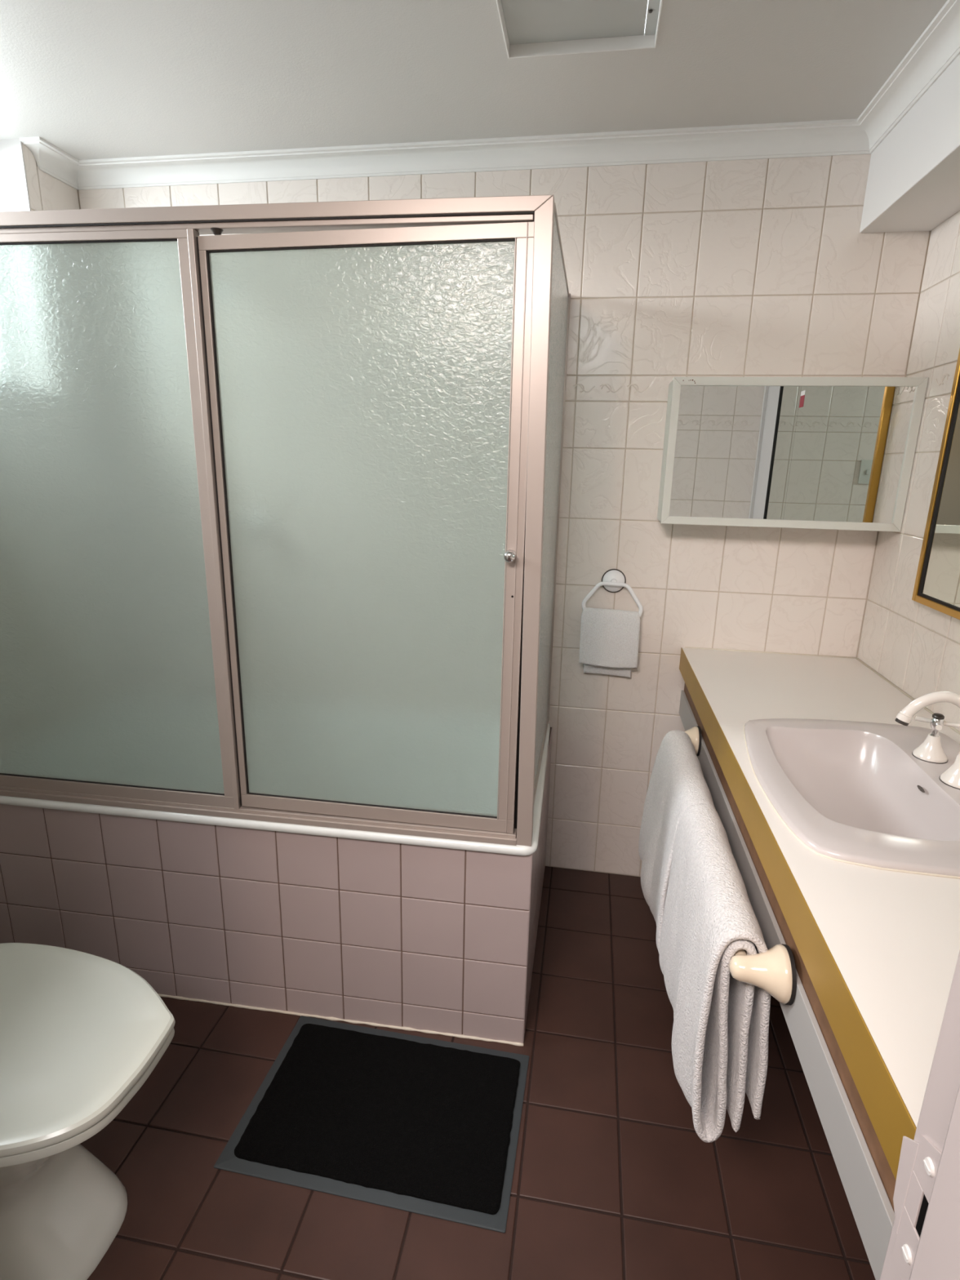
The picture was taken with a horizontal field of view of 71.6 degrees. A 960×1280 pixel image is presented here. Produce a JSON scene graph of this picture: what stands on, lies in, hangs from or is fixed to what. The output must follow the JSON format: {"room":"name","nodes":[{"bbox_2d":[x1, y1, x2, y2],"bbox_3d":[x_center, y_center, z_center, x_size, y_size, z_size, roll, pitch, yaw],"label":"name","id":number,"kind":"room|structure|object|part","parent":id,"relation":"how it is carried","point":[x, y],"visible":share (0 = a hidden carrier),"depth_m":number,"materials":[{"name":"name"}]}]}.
{"room":"bathroom","nodes":[
{"label":"bathroom","id":0,"kind":"room"},
{"bbox_2d":[22,142,79,210],"bbox_3d":[-1.433,-0.181,1.419,0.160,2.260,1.953,4,15,9],"label":"wall","id":1,"kind":"structure","parent":0,"point":[46,192],"depth_m":1.86,"materials":[{"name":"beige tile"}]},
{"bbox_2d":[0,138,31,211],"bbox_3d":[-1.394,-0.885,1.342,0.172,0.658,1.109,4,15,9],"label":"window","id":2,"kind":"structure","parent":1,"relation":"attached to","point":[14,192],"depth_m":1.80,"materials":[{"name":"white paint"}]},
{"bbox_2d":[0,0,947,159],"bbox_3d":[-0.259,-1.114,0.975,2.774,0.020,1.953,4,15,9],"label":"ceiling","id":3,"kind":"structure","parent":0,"point":[91,79],"depth_m":1.43,"materials":[{"name":"white paint"}]},
{"bbox_2d":[496,0,662,58],"bbox_3d":[0.158,-1.133,1.076,0.297,0.028,0.570,4,15,9],"label":"ceiling access panel","id":4,"kind":"object","parent":3,"relation":"attached to","point":[530,28],"visible":1,"depth_m":1.30,"materials":[{"name":"white paint"}]},
{"bbox_3d":[0.148,-1.145,1.075,0.269,0.006,0.564,4,15,9],"label":"panel","id":5,"kind":"part","parent":4,"relation":"part of","materials":[{"name":"grey paint"}]},
{"bbox_2d":[80,866,875,1279],"bbox_3d":[-0.306,0.993,1.533,2.774,0.060,1.953,4,15,9],"label":"floor","id":6,"kind":"structure","parent":0,"point":[614,1178],"depth_m":1.30,"materials":[{"name":"brown tile"}]},
{"bbox_2d":[0,942,175,1279],"bbox_3d":[-0.977,0.647,1.102,0.939,0.800,0.400,4,15,9],"label":"toilet","id":7,"kind":"object","parent":6,"relation":"on","point":[82,1033],"visible":1,"depth_m":1.08,"materials":[{"name":"white ceramic"}]},
{"bbox_3d":[-0.748,0.660,1.066,0.470,0.019,0.395,4,15,9],"label":"seat","id":8,"kind":"part","parent":7,"relation":"part of","materials":[{"name":"white plastic"}]},
{"bbox_3d":[-0.747,0.641,1.061,0.475,0.018,0.399,4,15,9],"label":"lid","id":9,"kind":"part","parent":7,"relation":"part of","materials":[{"name":"white plastic"}]},
{"bbox_2d":[0,724,552,1046],"bbox_3d":[-0.564,0.571,1.951,1.494,0.537,0.757,3,15,8],"label":"bathtub","id":10,"kind":"object","parent":6,"relation":"on","point":[434,935],"visible":0.74,"depth_m":1.58,"materials":[{"name":"tile"}]},
{"bbox_2d":[0,724,550,855],"bbox_3d":[-0.565,0.490,1.928,1.488,0.370,0.752,3,15,8],"label":"tub","id":11,"kind":"object","parent":10,"relation":"in","point":[28,826],"depth_m":1.56,"materials":[{"name":"white ceramic"}]},
{"bbox_2d":[0,194,570,846],"bbox_3d":[-0.550,-0.291,1.716,1.479,1.248,0.769,3,15,8],"label":"screen","id":12,"kind":"object","parent":10,"relation":"on","point":[279,500],"visible":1,"depth_m":1.34,"materials":[{"name":"glass"}]},
{"bbox_3d":[-0.923,-0.215,1.428,0.725,1.142,0.005,3,15,8],"label":"pane","id":13,"kind":"part","parent":12,"relation":"part of","materials":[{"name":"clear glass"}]},
{"bbox_3d":[-0.919,-0.208,1.427,0.775,1.177,0.023,3,15,8],"label":"panel frame","id":14,"kind":"part","parent":12,"relation":"part of","materials":[{"name":"beige metal"}]},
{"bbox_3d":[-0.631,0.386,1.549,1.441,0.022,0.049,3,15,8],"label":"sill","id":15,"kind":"part","parent":12,"relation":"part of","materials":[{"name":"beige metal"}]},
{"bbox_3d":[-0.232,-0.173,1.341,0.583,1.128,0.005,3,15,8],"label":"pane","id":16,"kind":"part","parent":12,"relation":"part of","materials":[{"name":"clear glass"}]},
{"bbox_3d":[-0.222,-0.169,1.339,0.623,1.175,0.022,3,15,8],"label":"panel frame","id":17,"kind":"part","parent":12,"relation":"part of","materials":[{"name":"beige metal"}]},
{"bbox_3d":[0.057,-0.160,1.275,0.022,0.022,0.028,3,15,8],"label":"knob","id":18,"kind":"part","parent":12,"relation":"part of","materials":[{"name":"silver metal"}]},
{"bbox_3d":[0.105,-0.159,1.299,0.045,1.234,0.044,3,15,8],"label":"corner post","id":19,"kind":"part","parent":12,"relation":"part of","materials":[{"name":"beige metal"}]},
{"bbox_3d":[0.171,-0.259,1.649,0.005,1.231,0.704,4,15,9],"label":"pane","id":20,"kind":"part","parent":12,"relation":"part of","materials":[{"name":"clear glass"}]},
{"bbox_3d":[0.171,-0.258,1.654,0.016,1.248,0.702,4,15,9],"label":"panel frame","id":21,"kind":"part","parent":12,"relation":"part of","materials":[{"name":"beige metal"}]},
{"bbox_2d":[213,1015,528,1233],"bbox_3d":[-0.201,0.990,1.416,0.580,0.009,0.388,4,15,9],"label":"bath mat","id":22,"kind":"object","parent":6,"relation":"on","point":[427,1126],"visible":1,"depth_m":1.37,"materials":[{"name":"grey rubber"}]},
{"bbox_2d":[77,154,931,876],"bbox_3d":[-0.192,-0.341,2.125,2.854,2.260,0.122,4,15,9],"label":"wall","id":23,"kind":"structure","parent":0,"point":[749,268],"depth_m":1.86,"materials":[{"name":"beige tile"}]},
{"bbox_2d":[19,0,959,190],"bbox_3d":[-0.253,-1.079,0.984,2.188,0.052,1.713,4,15,9],"label":"trim","id":24,"kind":"structure","parent":23,"relation":"attached to","point":[938,46],"depth_m":1.73,"materials":[{"name":"white paint"}]},
{"bbox_2d":[582,568,643,617],"bbox_3d":[0.398,-0.135,1.994,0.181,0.152,0.042,4,15,9],"label":"towel ring","id":25,"kind":"object","parent":23,"relation":"attached to","point":[613,580],"visible":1,"depth_m":1.99,"materials":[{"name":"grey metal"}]},
{"bbox_2d":[578,607,639,677],"bbox_3d":[0.391,0.011,2.016,0.176,0.214,0.046,4,15,9],"label":"towel","id":26,"kind":"object","parent":25,"relation":"hanging from","point":[609,642],"visible":1,"depth_m":2.00,"materials":[{"name":"fabric"}]},
{"bbox_2d":[657,377,928,531],"bbox_3d":[0.804,-0.495,1.780,0.603,0.374,0.137,4,15,9],"label":"upper cabinet","id":27,"kind":"object","parent":23,"relation":"attached to","point":[831,453],"visible":1,"depth_m":1.72,"materials":[{"name":"white"}]},
{"bbox_2d":[857,210,959,731],"bbox_3d":[1.027,-0.026,1.040,0.122,2.260,1.953,4,15,9],"label":"wall","id":28,"kind":"structure","parent":0,"point":[915,646],"depth_m":1.62,"materials":[{"name":"beige tile"}]},
{"bbox_2d":[679,646,959,1279],"bbox_3d":[0.715,0.351,1.192,0.498,0.215,1.714,4,15,9],"label":"bench","id":29,"kind":"object","parent":28,"relation":"attached to","point":[875,952],"visible":0.83,"depth_m":0.83,"materials":[{"name":"beige laminate"}]},
{"bbox_2d":[684,726,796,1004],"bbox_3d":[0.455,0.359,1.320,0.078,0.076,0.896,4,15,9],"label":"towel rail","id":30,"kind":"object","parent":29,"relation":"attached to","point":[773,971],"visible":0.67,"depth_m":0.91,"materials":[{"name":"beige plastic"}]},
{"bbox_2d":[638,729,715,952],"bbox_3d":[0.457,0.466,1.538,0.133,0.402,0.387,4,15,9],"label":"bath towel","id":31,"kind":"object","parent":30,"relation":"hanging from","point":[677,782],"visible":0.6,"depth_m":1.51,"materials":[{"name":"white fabric"}]},
{"bbox_2d":[658,803,770,1142],"bbox_3d":[0.401,0.556,1.162,0.118,0.398,0.389,4,15,9],"label":"bath towel","id":32,"kind":"object","parent":30,"relation":"hanging from","point":[720,1033],"visible":0.98,"depth_m":1.03,"materials":[{"name":"white fabric"}]},
{"bbox_3d":[0.435,0.358,1.323,0.021,0.021,0.820,4,15,9],"label":"rail","id":33,"kind":"part","parent":30,"relation":"part of","materials":[{"name":"beige plastic"}]},
{"bbox_2d":[743,712,959,879],"bbox_3d":[0.706,0.267,1.169,0.440,0.229,0.575,4,15,9],"label":"basin","id":34,"kind":"object","parent":29,"relation":"in","point":[849,792],"depth_m":1.24,"materials":[{"name":"grey ceramic"}]},
{"bbox_2d":[894,691,959,789],"bbox_3d":[0.786,0.166,1.131,0.152,0.162,0.064,4,15,9],"label":"spout","id":35,"kind":"object","parent":34,"relation":"on","point":[950,777],"visible":1,"depth_m":1.12,"materials":[{"name":"beige ceramic"}]},
{"bbox_3d":[0.843,0.178,1.235,0.057,0.087,0.057,-3,15,-15],"label":"tap handle","id":36,"kind":"part","parent":34,"relation":"part of","materials":[{"name":"white ceramic"}]},
{"bbox_3d":[0.843,0.161,1.230,0.021,0.037,0.021,4,15,9],"label":"stem","id":37,"kind":"part","parent":34,"relation":"part of","materials":[{"name":"silver metal"}]},
{"bbox_3d":[0.844,0.151,1.228,0.055,0.010,0.055,-3,15,-15],"label":"cross lever","id":38,"kind":"part","parent":34,"relation":"part of","materials":[{"name":"silver metal"}]},
{"bbox_2d":[911,348,959,619],"bbox_3d":[0.960,-0.338,0.942,0.021,0.800,1.152,4,15,9],"label":"wall mirror","id":39,"kind":"object","parent":28,"relation":"attached to","point":[937,581],"visible":1,"depth_m":1.48,"materials":[{"name":"gold metal"}]},
{"bbox_3d":[0.983,-0.374,1.079,0.004,0.776,0.840,4,15,9],"label":"mirror pane","id":40,"kind":"part","parent":39,"relation":"part of","materials":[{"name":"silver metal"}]},
{"bbox_2d":[859,53,959,232],"bbox_3d":[0.906,-0.922,0.827,0.166,0.226,1.713,4,15,9],"label":"bulkhead","id":41,"kind":"structure","parent":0,"point":[913,180],"depth_m":1.44,"materials":[{"name":"white paint"}]},
{"bbox_3d":[-0.361,0.114,0.354,2.634,2.240,0.122,4,15,9],"label":"wall","id":42,"kind":"structure","parent":0,"visible":0},
{"bbox_2d":[880,951,959,1279],"bbox_3d":[-0.169,0.219,0.343,0.830,2.050,0.130,4,15,9],"label":"door","id":43,"kind":"structure","parent":42,"relation":"in","point":[937,1256],"depth_m":0.32,"materials":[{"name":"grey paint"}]},
{"bbox_2d":[892,1134,942,1279],"bbox_3d":[0.226,0.291,0.348,0.004,0.096,0.038,4,15,9],"label":"strike plate","id":44,"kind":"object","parent":43,"relation":"attached to","point":[918,1162],"visible":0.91,"depth_m":0.35,"materials":[{"name":"grey paint"}]}
]}

